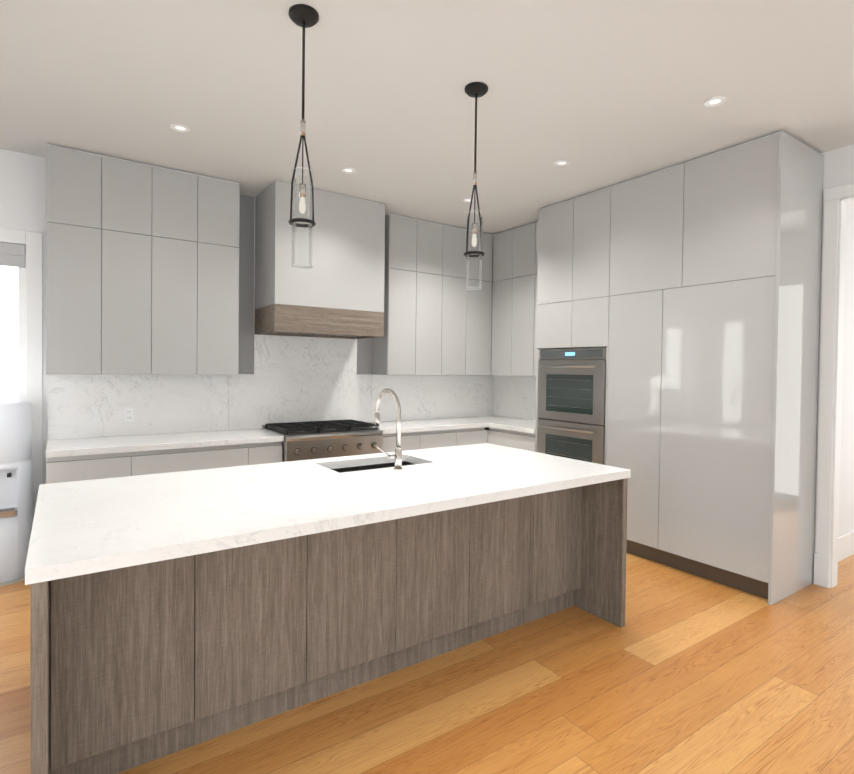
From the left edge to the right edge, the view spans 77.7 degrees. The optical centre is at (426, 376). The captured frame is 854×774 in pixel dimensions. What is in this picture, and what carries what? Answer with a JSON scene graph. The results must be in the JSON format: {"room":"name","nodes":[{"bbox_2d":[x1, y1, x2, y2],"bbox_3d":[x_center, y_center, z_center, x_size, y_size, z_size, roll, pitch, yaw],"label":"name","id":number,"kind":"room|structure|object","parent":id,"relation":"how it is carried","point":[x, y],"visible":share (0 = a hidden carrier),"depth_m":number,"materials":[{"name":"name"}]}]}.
{"room":"kitchen","nodes":[
{"label":"kitchen","id":0,"kind":"room"},
{"bbox_2d":[0,149,373,524],"bbox_3d":[-1.713,-0.129,4.888,6.305,3.050,0.102,0,1,-35],"label":"wall","id":1,"kind":"structure","parent":0,"point":[22,191],"depth_m":4.00,"materials":[{"name":"white paint"}]},
{"bbox_2d":[0,227,42,490],"bbox_3d":[-3.408,-0.114,3.679,1.200,1.940,0.105,0,1,-35],"label":"window","id":2,"kind":"structure","parent":1,"relation":"in","point":[21,362],"depth_m":3.95,"materials":[{"name":"white"}]},
{"bbox_2d":[46,144,105,373],"bbox_3d":[-2.635,-0.837,3.959,0.332,1.620,0.348,0,1,-35],"label":"upper cabinet","id":3,"kind":"object","parent":1,"relation":"attached to","point":[75,179],"depth_m":3.82,"materials":[{"name":"grey"}]},
{"bbox_2d":[124,408,133,421],"bbox_3d":[-2.425,0.308,4.314,0.070,0.116,0.010,0,1,-35],"label":"electrical outlet","id":4,"kind":"object","parent":1,"relation":"attached to","point":[128,414],"visible":1,"depth_m":4.31,"materials":[{"name":"white plastic"}]},
{"bbox_2d":[106,156,153,373],"bbox_3d":[-2.362,-0.837,4.148,0.331,1.620,0.348,0,1,-35],"label":"upper cabinet","id":5,"kind":"object","parent":1,"relation":"attached to","point":[142,268],"depth_m":4.01,"materials":[{"name":"grey"}]},
{"bbox_2d":[154,166,201,373],"bbox_3d":[-2.090,-0.837,4.336,0.330,1.620,0.348,0,1,-35],"label":"upper cabinet","id":6,"kind":"object","parent":1,"relation":"attached to","point":[177,194],"depth_m":4.20,"materials":[{"name":"grey"}]},
{"bbox_2d":[198,175,239,373],"bbox_3d":[-1.818,-0.837,4.524,0.331,1.620,0.348,0,1,-35],"label":"upper cabinet","id":7,"kind":"object","parent":1,"relation":"attached to","point":[218,253],"depth_m":4.38,"materials":[{"name":"grey"}]},
{"bbox_2d":[254,180,384,338],"bbox_3d":[-0.990,-1.014,4.939,1.050,1.257,0.556,0,1,-35],"label":"range hood","id":8,"kind":"object","parent":1,"relation":"attached to","point":[336,290],"visible":0.98,"depth_m":4.69,"materials":[{"name":"grey paint"}]},
{"bbox_2d":[371,213,418,374],"bbox_3d":[-0.347,-0.836,5.540,0.333,1.620,0.346,0,1,-35],"label":"upper cabinet","id":9,"kind":"object","parent":1,"relation":"attached to","point":[397,352],"depth_m":5.40,"materials":[{"name":"grey"}]},
{"bbox_2d":[419,220,446,374],"bbox_3d":[-0.073,-0.836,5.730,0.333,1.620,0.346,0,1,-35],"label":"upper cabinet","id":10,"kind":"object","parent":1,"relation":"attached to","point":[439,319],"depth_m":5.60,"materials":[{"name":"grey"}]},
{"bbox_2d":[443,225,470,374],"bbox_3d":[0.201,-0.836,5.919,0.333,1.620,0.346,0,1,-35],"label":"upper cabinet","id":11,"kind":"object","parent":1,"relation":"attached to","point":[454,238],"depth_m":5.78,"materials":[{"name":"grey"}]},
{"bbox_2d":[467,230,490,374],"bbox_3d":[0.491,-0.836,6.120,0.373,1.620,0.346,0,1,-35],"label":"upper cabinet","id":12,"kind":"object","parent":1,"relation":"attached to","point":[478,301],"depth_m":5.99,"materials":[{"name":"grey"}]},
{"bbox_2d":[0,552,853,773],"bbox_3d":[2.123,1.530,1.442,8.900,0.060,10.200,0,1,-35],"label":"floor","id":13,"kind":"structure","parent":0,"point":[681,672],"depth_m":2.39,"materials":[{"name":"brown wood"}]},
{"bbox_2d":[0,400,31,585],"bbox_3d":[-2.959,0.785,3.705,0.380,1.232,0.380,0,1,-35],"label":"water dispenser","id":14,"kind":"object","parent":13,"relation":"on","point":[15,474],"visible":0.9,"depth_m":3.64,"materials":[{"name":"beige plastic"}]},
{"bbox_2d":[46,454,132,483],"bbox_3d":[-2.509,0.985,3.927,0.497,0.838,0.617,0,1,-35],"label":"base cabinet","id":15,"kind":"object","parent":13,"relation":"on","point":[60,470],"depth_m":3.66,"materials":[{"name":"grey"}]},
{"bbox_2d":[133,446,248,475],"bbox_3d":[-1.963,0.985,4.304,0.830,0.838,0.617,0,1,-35],"label":"base cabinet","id":16,"kind":"object","parent":13,"relation":"on","point":[168,461],"depth_m":4.03,"materials":[{"name":"grey"}]},
{"bbox_2d":[45,434,280,461],"bbox_3d":[-2.052,0.547,4.246,1.610,0.036,0.594,0,1,-35],"label":"countertop","id":17,"kind":"structure","parent":16,"relation":"on","point":[211,441],"depth_m":3.92,"materials":[{"name":"white stone"}]},
{"bbox_2d":[249,442,282,464],"bbox_3d":[-1.503,0.985,4.622,0.288,0.838,0.617,0,1,-35],"label":"base cabinet","id":18,"kind":"object","parent":13,"relation":"on","point":[257,454],"depth_m":4.36,"materials":[{"name":"grey"}]},
{"bbox_2d":[262,419,382,461],"bbox_3d":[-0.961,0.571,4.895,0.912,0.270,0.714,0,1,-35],"label":"range","id":19,"kind":"object","parent":13,"relation":"on","point":[308,440],"visible":1,"depth_m":4.66,"materials":[{"name":"silver metal"}]},
{"bbox_2d":[25,459,630,773],"bbox_3d":[-0.338,1.010,2.823,2.796,0.875,1.250,0,1,-35],"label":"kitchen island","id":20,"kind":"object","parent":13,"relation":"on","point":[172,612],"depth_m":2.24,"materials":[{"name":"wood"}]},
{"bbox_2d":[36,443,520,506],"bbox_3d":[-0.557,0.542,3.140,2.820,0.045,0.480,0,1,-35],"label":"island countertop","id":21,"kind":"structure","parent":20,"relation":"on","point":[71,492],"depth_m":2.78,"materials":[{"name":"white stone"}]},
{"bbox_2d":[375,388,402,469],"bbox_3d":[-0.277,0.295,3.088,0.170,0.456,0.292,0,1,-35],"label":"faucet","id":22,"kind":"object","parent":21,"relation":"on","point":[397,455],"visible":1,"depth_m":3.02,"materials":[{"name":"silver metal"}]},
{"bbox_2d":[25,451,630,578],"bbox_3d":[-0.196,0.555,2.618,2.820,0.045,0.790,0,1,-35],"label":"island countertop","id":23,"kind":"structure","parent":20,"relation":"on","point":[88,533],"depth_m":2.19,"materials":[{"name":"white stone"}]},
{"bbox_2d":[331,461,414,472],"bbox_3d":[-0.313,0.674,3.227,0.664,0.214,0.364,0,1,-35],"label":"sink","id":24,"kind":"object","parent":23,"relation":"in","point":[365,467],"depth_m":3.38,"materials":[{"name":"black metal"}]},
{"bbox_2d":[383,434,420,451],"bbox_3d":[-0.440,0.986,5.357,0.468,0.838,0.617,0,1,-35],"label":"base cabinet","id":25,"kind":"object","parent":13,"relation":"on","point":[408,441],"depth_m":5.13,"materials":[{"name":"grey"}]},
{"bbox_2d":[421,430,456,448],"bbox_3d":[-0.063,0.986,5.618,0.450,0.838,0.617,0,1,-35],"label":"base cabinet","id":26,"kind":"object","parent":13,"relation":"on","point":[443,438],"depth_m":5.37,"materials":[{"name":"grey"}]},
{"bbox_2d":[457,430,484,445],"bbox_3d":[0.299,0.986,5.868,0.430,0.838,0.617,0,1,-35],"label":"base cabinet","id":27,"kind":"object","parent":13,"relation":"on","point":[464,437],"depth_m":5.60,"materials":[{"name":"grey"}]},
{"bbox_2d":[485,430,534,451],"bbox_3d":[1.089,0.999,5.625,0.650,0.838,0.743,0,1,-35],"label":"base cabinet","id":28,"kind":"object","parent":13,"relation":"on","point":[506,438],"depth_m":5.44,"materials":[{"name":"grey"}]},
{"bbox_2d":[373,422,484,437],"bbox_3d":[-0.088,0.548,5.603,1.318,0.036,0.594,0,1,-35],"label":"countertop","id":29,"kind":"structure","parent":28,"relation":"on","point":[414,427],"depth_m":5.34,"materials":[{"name":"white stone"}]},
{"bbox_2d":[489,422,534,433],"bbox_3d":[1.124,0.562,5.619,0.600,0.036,0.712,0,1,-35],"label":"countertop","id":30,"kind":"structure","parent":28,"relation":"on","point":[526,427],"depth_m":5.38,"materials":[{"name":"white stone"}]},
{"bbox_2d":[604,169,662,561],"bbox_3d":[1.940,-0.076,4.399,0.647,3.048,0.556,0,1,-35],"label":"tall cabinet","id":31,"kind":"object","parent":13,"relation":"on","point":[632,381],"depth_m":4.24,"materials":[{"name":"grey paint"}]},
{"bbox_2d":[655,131,823,604],"bbox_3d":[2.278,-0.063,3.898,0.659,3.048,0.799,0,1,-35],"label":"tall cabinet","id":32,"kind":"object","parent":13,"relation":"on","point":[686,294],"depth_m":3.64,"materials":[{"name":"grey paint"}]},
{"bbox_2d":[0,0,853,233],"bbox_3d":[2.161,-1.579,1.390,8.900,0.060,10.200,0,1,-35],"label":"ceiling","id":33,"kind":"structure","parent":0,"point":[599,94],"depth_m":2.95,"materials":[{"name":"white paint"}]},
{"bbox_2d":[170,124,189,132],"bbox_3d":[-1.612,-1.625,3.463,0.120,0.007,0.120,0,1,-35],"label":"recessed light","id":34,"kind":"object","parent":33,"relation":"in","point":[180,128],"visible":1,"depth_m":3.46,"materials":[{"name":"white"}]},
{"bbox_2d":[289,4,318,267],"bbox_3d":[-0.548,-1.044,2.340,0.130,1.105,0.130,0,1,-35],"label":"pendant light","id":35,"kind":"object","parent":33,"relation":"hanging from","point":[303,16],"visible":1,"depth_m":2.33,"materials":[{"name":"black metal"}]},
{"bbox_2d":[341,167,355,173],"bbox_3d":[-0.620,-1.625,4.173,0.120,0.007,0.120,0,1,-35],"label":"recessed light","id":36,"kind":"object","parent":33,"relation":"in","point":[347,170],"visible":1,"depth_m":4.17,"materials":[{"name":"white"}]},
{"bbox_2d":[462,198,473,202],"bbox_3d":[0.379,-1.625,4.875,0.120,0.007,0.120,0,1,-35],"label":"recessed light","id":37,"kind":"object","parent":33,"relation":"in","point":[467,200],"visible":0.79,"depth_m":4.88,"materials":[{"name":"white"}]},
{"bbox_2d":[464,82,487,289],"bbox_3d":[0.266,-1.044,2.939,0.130,1.105,0.130,0,1,-35],"label":"pendant light","id":38,"kind":"object","parent":33,"relation":"hanging from","point":[475,90],"visible":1,"depth_m":2.93,"materials":[{"name":"black metal"}]},
{"bbox_2d":[554,160,569,165],"bbox_3d":[1.010,-1.602,3.970,0.120,0.007,0.120,0,1,-35],"label":"recessed light","id":39,"kind":"object","parent":33,"relation":"in","point":[561,162],"visible":1,"depth_m":3.96,"materials":[{"name":"white"}]},
{"bbox_2d":[703,96,726,106],"bbox_3d":[1.651,-1.579,3.042,0.120,0.007,0.120,0,1,-35],"label":"recessed light","id":40,"kind":"object","parent":33,"relation":"in","point":[715,101],"visible":1,"depth_m":3.04,"materials":[{"name":"white"}]},
{"bbox_2d":[814,144,853,555],"bbox_3d":[3.709,-0.024,2.499,0.100,3.050,10.000,0,1,-35],"label":"wall","id":41,"kind":"structure","parent":0,"point":[838,169],"depth_m":3.69,"materials":[{"name":"white paint"}]},
{"bbox_2d":[491,229,510,375],"bbox_3d":[0.977,-0.829,6.055,0.347,1.620,0.349,0,1,-35],"label":"upper cabinet","id":42,"kind":"object","parent":41,"relation":"attached to","point":[500,242],"depth_m":5.95,"materials":[{"name":"grey"}]},
{"bbox_2d":[511,222,534,375],"bbox_3d":[1.170,-0.822,5.776,0.347,1.620,0.329,0,1,-35],"label":"upper cabinet","id":43,"kind":"object","parent":41,"relation":"attached to","point":[522,237],"depth_m":5.70,"materials":[{"name":"grey"}]},
{"bbox_2d":[531,221,537,375],"bbox_3d":[1.355,-0.815,5.508,0.347,1.620,0.323,0,1,-35],"label":"upper cabinet","id":44,"kind":"object","parent":41,"relation":"attached to","point":[534,248],"depth_m":5.54,"materials":[{"name":"grey"}]},
{"bbox_2d":[536,199,570,350],"bbox_3d":[1.449,-0.942,5.109,0.647,1.351,0.425,0,1,-35],"label":"upper cabinet","id":45,"kind":"object","parent":41,"relation":"attached to","point":[553,331],"depth_m":4.92,"materials":[{"name":"grey paint"}]},
{"bbox_2d":[567,187,606,350],"bbox_3d":[1.681,-0.934,4.774,0.647,1.351,0.390,0,1,-35],"label":"upper cabinet","id":46,"kind":"object","parent":41,"relation":"attached to","point":[589,210],"depth_m":4.60,"materials":[{"name":"grey paint"}]},
{"bbox_2d":[537,347,605,464],"bbox_3d":[1.497,0.419,4.927,0.660,1.354,0.751,0,1,-35],"label":"wall oven","id":47,"kind":"object","parent":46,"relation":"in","point":[571,400],"visible":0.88,"depth_m":4.73,"materials":[{"name":"silver metal"}]},
{"bbox_2d":[813,183,853,587],"bbox_3d":[3.306,0.095,3.056,0.127,2.785,1.748,0,1,-35],"label":"door frame","id":48,"kind":"structure","parent":41,"relation":"attached to","point":[830,413],"depth_m":3.70,"materials":[{"name":"white wood"}]},
{"bbox_2d":[838,202,853,537],"bbox_3d":[3.775,-0.058,4.598,2.395,3.050,0.100,0,1,-35],"label":"wall","id":49,"kind":"structure","parent":0,"point":[846,510],"depth_m":4.28,"materials":[{"name":"white paint"}]},
{"bbox_2d":[838,531,853,561],"bbox_3d":[3.791,1.373,4.574,2.391,0.190,0.014,0,1,-35],"label":"baseboard","id":50,"kind":"structure","parent":49,"relation":"attached to","point":[845,545],"depth_m":4.29,"materials":[{"name":"white wood"}]}
]}

